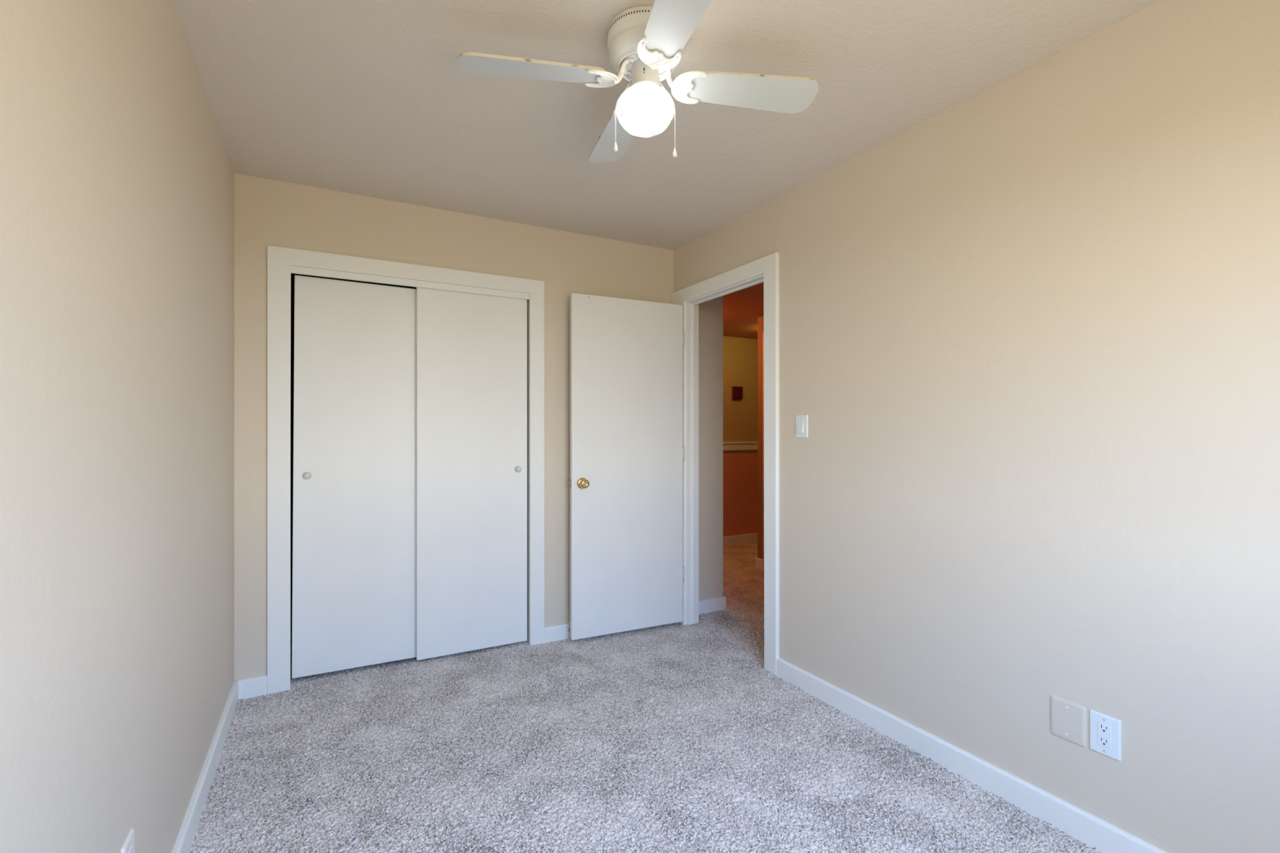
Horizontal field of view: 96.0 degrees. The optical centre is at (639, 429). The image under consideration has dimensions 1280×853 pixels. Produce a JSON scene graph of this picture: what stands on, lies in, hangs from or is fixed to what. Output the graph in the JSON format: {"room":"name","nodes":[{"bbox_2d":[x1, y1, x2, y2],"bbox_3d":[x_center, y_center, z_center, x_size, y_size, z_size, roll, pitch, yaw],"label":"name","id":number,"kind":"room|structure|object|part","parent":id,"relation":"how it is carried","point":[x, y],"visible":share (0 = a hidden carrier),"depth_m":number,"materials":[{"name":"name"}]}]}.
{"room":"empty bedroom","nodes":[
{"label":"empty bedroom","id":0,"kind":"room"},
{"bbox_2d":[0,0,234,852],"bbox_3d":[-1.252,0.028,1.395,0.120,2.440,4.350,0,0,-29],"label":"wall","id":1,"kind":"structure","parent":0,"point":[117,173],"depth_m":1.13,"materials":[{"name":"beige paint"}]},
{"bbox_2d":[120,828,134,852],"bbox_3d":[-1.084,0.923,1.220,0.007,0.116,0.072,0,0,-29],"label":"electrical outlet","id":2,"kind":"object","parent":1,"relation":"attached to","point":[128,846],"visible":1,"depth_m":1.22,"materials":[{"name":"beige plastic"}]},
{"bbox_2d":[128,844,133,852],"bbox_3d":[-1.082,0.923,1.222,0.003,0.067,0.034,0,0,-29],"label":"receptacle","id":3,"kind":"object","parent":2,"relation":"attached to","point":[131,846],"depth_m":1.22,"materials":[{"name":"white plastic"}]},
{"bbox_2d":[171,680,238,852],"bbox_3d":[-1.044,1.209,1.147,0.028,0.098,3.495,0,0,-29],"label":"baseboard","id":4,"kind":"structure","parent":1,"relation":"attached to","point":[186,835],"depth_m":1.95,"materials":[{"name":"white paint"}]},
{"bbox_2d":[290,273,416,644],"bbox_3d":[-1.249,0.028,3.514,1.919,2.440,0.635,0,0,-29],"label":"wall","id":5,"kind":"structure","parent":0,"point":[292,275],"depth_m":3.34,"materials":[{"name":"beige paint"}]},
{"bbox_2d":[234,173,723,679],"bbox_3d":[-0.680,0.028,3.395,2.804,2.440,0.120,0,0,-29],"label":"wall","id":6,"kind":"structure","parent":0,"point":[268,211],"depth_m":3.17,"materials":[{"name":"beige paint"}]},
{"bbox_2d":[291,275,416,678],"bbox_3d":[-1.441,0.232,2.976,0.604,1.988,0.060,0,0,-29],"label":"door","id":7,"kind":"structure","parent":6,"relation":"in","point":[354,548],"depth_m":2.96,"materials":[{"name":"white paint"}]},
{"bbox_3d":[-1.646,0.226,2.849,0.037,0.037,0.033,0,0,-29],"label":"knob","id":8,"kind":"part","parent":7,"relation":"part of","materials":[{"name":"white ceramic"}]},
{"bbox_2d":[236,622,569,699],"bbox_3d":[-0.827,1.209,3.242,2.399,0.098,0.028,0,0,-29],"label":"baseboard","id":9,"kind":"structure","parent":6,"relation":"attached to","point":[253,686],"depth_m":2.71,"materials":[{"name":"white paint"}]},
{"bbox_2d":[266,244,544,694],"bbox_3d":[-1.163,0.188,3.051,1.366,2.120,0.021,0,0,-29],"label":"trim","id":10,"kind":"structure","parent":6,"relation":"attached to","point":[280,260],"depth_m":2.76,"materials":[{"name":"white paint"}]},
{"bbox_2d":[416,287,527,660],"bbox_3d":[-0.922,0.224,3.211,0.605,2.012,0.060,0,0,-29],"label":"door","id":11,"kind":"structure","parent":6,"relation":"in","point":[472,348],"depth_m":3.20,"materials":[{"name":"white paint"}]},
{"bbox_3d":[-0.700,0.226,3.317,0.037,0.037,0.033,0,0,-29],"label":"knob","id":12,"kind":"part","parent":11,"relation":"part of","materials":[{"name":"white ceramic"}]},
{"bbox_2d":[189,541,1101,852],"bbox_3d":[1.341,1.249,3.498,6.689,0.013,5.551,0,0,-29],"label":"floor","id":13,"kind":"structure","parent":0,"point":[675,737],"depth_m":2.15,"materials":[{"name":"grey carpet"}]},
{"bbox_2d":[173,0,1159,250],"bbox_3d":[-0.163,-1.242,1.991,2.604,0.100,4.350,0,0,-29],"label":"ceiling","id":14,"kind":"structure","parent":0,"point":[369,98],"depth_m":2.03,"materials":[{"name":"beige paint"}]},
{"bbox_2d":[457,0,818,162],"bbox_3d":[0.011,-1.005,1.730,0.863,0.374,0.787,0,0,33],"label":"ceiling fan","id":15,"kind":"object","parent":14,"relation":"hanging from","point":[646,44],"visible":1,"depth_m":1.69,"materials":[{"name":"white wood"}]},
{"bbox_3d":[-0.312,-1.048,1.673,0.415,0.008,0.138,0,12,-9],"label":"blade","id":16,"kind":"part","parent":15,"relation":"part of","materials":[{"name":"white laminate"}]},
{"bbox_3d":[-0.081,-1.048,2.045,0.138,0.008,0.415,-13,4,-17],"label":"blade","id":17,"kind":"part","parent":15,"relation":"part of","materials":[{"name":"white laminate"}]},
{"bbox_3d":[-0.073,-0.849,1.727,0.013,0.028,0.013,0,0,-2],"label":"pull knob","id":18,"kind":"part","parent":15,"relation":"part of","materials":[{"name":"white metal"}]},
{"bbox_3d":[-0.050,-0.952,1.727,0.049,0.183,0.003,0,0,0],"label":"pull chain","id":19,"kind":"part","parent":15,"relation":"part of","materials":[{"name":"white metal"}]},
{"bbox_3d":[-0.050,-1.059,1.716,0.056,0.059,0.079,0,0,-9],"label":"blade arm","id":20,"kind":"part","parent":15,"relation":"part of","materials":[{"name":"white metal"}]},
{"bbox_3d":[0.016,-0.956,1.727,0.174,0.124,0.174,0,0,-29],"label":"glass globe","id":21,"kind":"part","parent":15,"relation":"part of","materials":[{"name":"white glass"}]},
{"bbox_3d":[0.033,-1.059,1.663,0.079,0.059,0.056,0,0,-15],"label":"blade arm","id":22,"kind":"part","parent":15,"relation":"part of","materials":[{"name":"white metal"}]},
{"bbox_3d":[0.081,-1.059,1.738,0.056,0.059,0.079,0,0,-9],"label":"blade arm","id":23,"kind":"part","parent":15,"relation":"part of","materials":[{"name":"white metal"}]},
{"bbox_3d":[0.082,-0.944,1.727,0.049,0.200,0.003,0,0,0],"label":"pull chain","id":24,"kind":"part","parent":15,"relation":"part of","materials":[{"name":"white metal"}]},
{"bbox_3d":[0.105,-0.832,1.727,0.013,0.028,0.013,0,0,34],"label":"pull knob","id":25,"kind":"part","parent":15,"relation":"part of","materials":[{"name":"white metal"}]},
{"bbox_3d":[0.102,-1.048,1.406,0.138,0.008,0.415,12,-3,-15],"label":"blade","id":26,"kind":"part","parent":15,"relation":"part of","materials":[{"name":"white laminate"}]},
{"bbox_3d":[0.344,-1.048,1.781,0.415,0.008,0.138,0,-12,-9],"label":"blade","id":27,"kind":"part","parent":15,"relation":"part of","materials":[{"name":"white laminate"}]},
{"bbox_2d":[723,336,757,536],"bbox_3d":[1.272,0.028,6.531,3.900,2.440,0.120,0,0,-29],"label":"wall","id":28,"kind":"structure","parent":0,"point":[740,354],"depth_m":6.37,"materials":[{"name":"brown paint"}]},
{"bbox_2d":[732,386,742,399],"bbox_3d":[1.071,-0.406,6.336,0.130,0.144,0.030,0,0,-29],"label":"wall box","id":29,"kind":"object","parent":28,"relation":"attached to","point":[737,392],"visible":1,"depth_m":6.32,"materials":[{"name":"red plastic"}]},
{"bbox_2d":[723,441,757,450],"bbox_3d":[1.279,0.176,6.450,3.565,0.093,0.030,0,0,-29],"label":"trim","id":30,"kind":"structure","parent":28,"relation":"attached to","point":[727,446],"depth_m":6.34,"materials":[{"name":"white paint"}]},
{"bbox_2d":[723,533,757,545],"bbox_3d":[1.276,1.209,6.461,3.560,0.098,0.028,0,0,-29],"label":"baseboard","id":31,"kind":"structure","parent":28,"relation":"attached to","point":[746,538],"depth_m":6.35,"materials":[{"name":"white paint"}]},
{"bbox_2d":[723,282,764,339],"bbox_3d":[2.064,-1.072,4.890,4.085,0.100,3.800,0,0,-29],"label":"ceiling","id":32,"kind":"structure","parent":0,"point":[742,308],"depth_m":4.96,"materials":[{"name":"brown paint"}]},
{"bbox_2d":[757,315,764,559],"bbox_3d":[1.759,0.028,4.082,0.115,2.440,2.675,0,0,-29],"label":"wall","id":33,"kind":"structure","parent":0,"point":[760,319],"depth_m":5.19,"materials":[{"name":"brown paint"}]},
{"bbox_2d":[755,557,763,569],"bbox_3d":[1.129,1.209,5.217,0.132,0.098,0.114,0,0,-29],"label":"baseboard","id":34,"kind":"structure","parent":33,"relation":"attached to","point":[758,562],"depth_m":5.19,"materials":[{"name":"white paint"}]},
{"bbox_2d":[763,332,764,569],"bbox_3d":[1.124,0.188,5.109,0.015,2.120,0.085,0,0,-29],"label":"trim","id":35,"kind":"structure","parent":33,"relation":"attached to","point":[763,332],"depth_m":5.13,"materials":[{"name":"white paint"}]},
{"bbox_2d":[673,0,1279,852],"bbox_3d":[1.124,0.028,2.264,0.085,2.440,3.595,0,0,-29],"label":"wall","id":36,"kind":"structure","parent":0,"point":[1028,332],"depth_m":1.80,"materials":[{"name":"beige paint"}]},
{"bbox_2d":[568,293,684,639],"bbox_3d":[-0.070,0.213,3.526,0.764,2.022,0.154,0,0,-26],"label":"door","id":37,"kind":"structure","parent":36,"relation":"in","point":[627,451],"depth_m":3.50,"materials":[{"name":"white paint"}]},
{"bbox_3d":[-0.347,0.312,3.391,0.055,0.055,0.151,0,0,-26],"label":"knob","id":38,"kind":"part","parent":37,"relation":"part of","materials":[{"name":"gold metal"}]},
{"bbox_2d":[697,304,698,622],"bbox_3d":[0.547,0.173,3.422,0.014,2.150,1.006,0,0,-29],"label":"trim","id":39,"kind":"structure","parent":36,"relation":"attached to","point":[698,304],"depth_m":3.73,"materials":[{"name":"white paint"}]},
{"bbox_2d":[671,252,778,675],"bbox_3d":[0.457,0.172,3.372,0.021,2.152,1.008,0,0,-29],"label":"trim","id":40,"kind":"structure","parent":36,"relation":"attached to","point":[768,265],"depth_m":2.98,"materials":[{"name":"white paint"}]},
{"bbox_2d":[686,274,764,625],"bbox_3d":[0.517,0.212,3.373,0.085,2.072,0.772,0,0,-29],"label":"trim","id":41,"kind":"structure","parent":36,"relation":"attached to","point":[692,304],"depth_m":3.69,"materials":[{"name":"white paint"}]},
{"bbox_2d":[795,414,808,437],"bbox_3d":[0.779,-0.018,2.790,0.015,0.112,0.080,0,0,-29],"label":"light switch","id":42,"kind":"object","parent":36,"relation":"attached to","point":[802,420],"visible":1,"depth_m":2.78,"materials":[{"name":"white plastic"}]},
{"bbox_2d":[776,657,1168,852],"bbox_3d":[1.297,1.209,1.851,0.028,0.098,2.483,0,0,-29],"label":"baseboard","id":43,"kind":"structure","parent":36,"relation":"attached to","point":[1088,828],"depth_m":2.02,"materials":[{"name":"white paint"}]},
{"bbox_2d":[1050,695,1086,746],"bbox_3d":[1.330,0.905,1.792,0.007,0.124,0.098,0,0,-29],"label":"blank wall plate","id":44,"kind":"object","parent":36,"relation":"attached to","point":[1068,718],"visible":1,"depth_m":1.79,"materials":[{"name":"beige plastic"}]},
{"bbox_2d":[1089,709,1120,761],"bbox_3d":[1.376,0.904,1.706,0.008,0.119,0.078,0,0,-29],"label":"electrical outlet","id":45,"kind":"object","parent":36,"relation":"attached to","point":[1104,730],"visible":1,"depth_m":1.70,"materials":[{"name":"white plastic"}]},
{"bbox_2d":[1097,721,1111,749],"bbox_3d":[1.375,0.904,1.705,0.003,0.067,0.034,0,0,-29],"label":"receptacle","id":46,"kind":"object","parent":45,"relation":"attached to","point":[1104,728],"depth_m":1.70,"materials":[{"name":"white plastic"}]},
{"bbox_3d":[0.062,0.028,4.835,0.120,2.440,1.695,0,0,-29],"label":"wall","id":47,"kind":"structure","parent":0,"visible":0},
{"bbox_2d":[698,595,726,614],"bbox_3d":[0.015,1.209,4.731,0.337,0.098,1.833,0,0,-29],"label":"baseboard","id":48,"kind":"structure","parent":47,"relation":"attached to","point":[711,605],"depth_m":3.95,"materials":[{"name":"white paint"}]}
]}

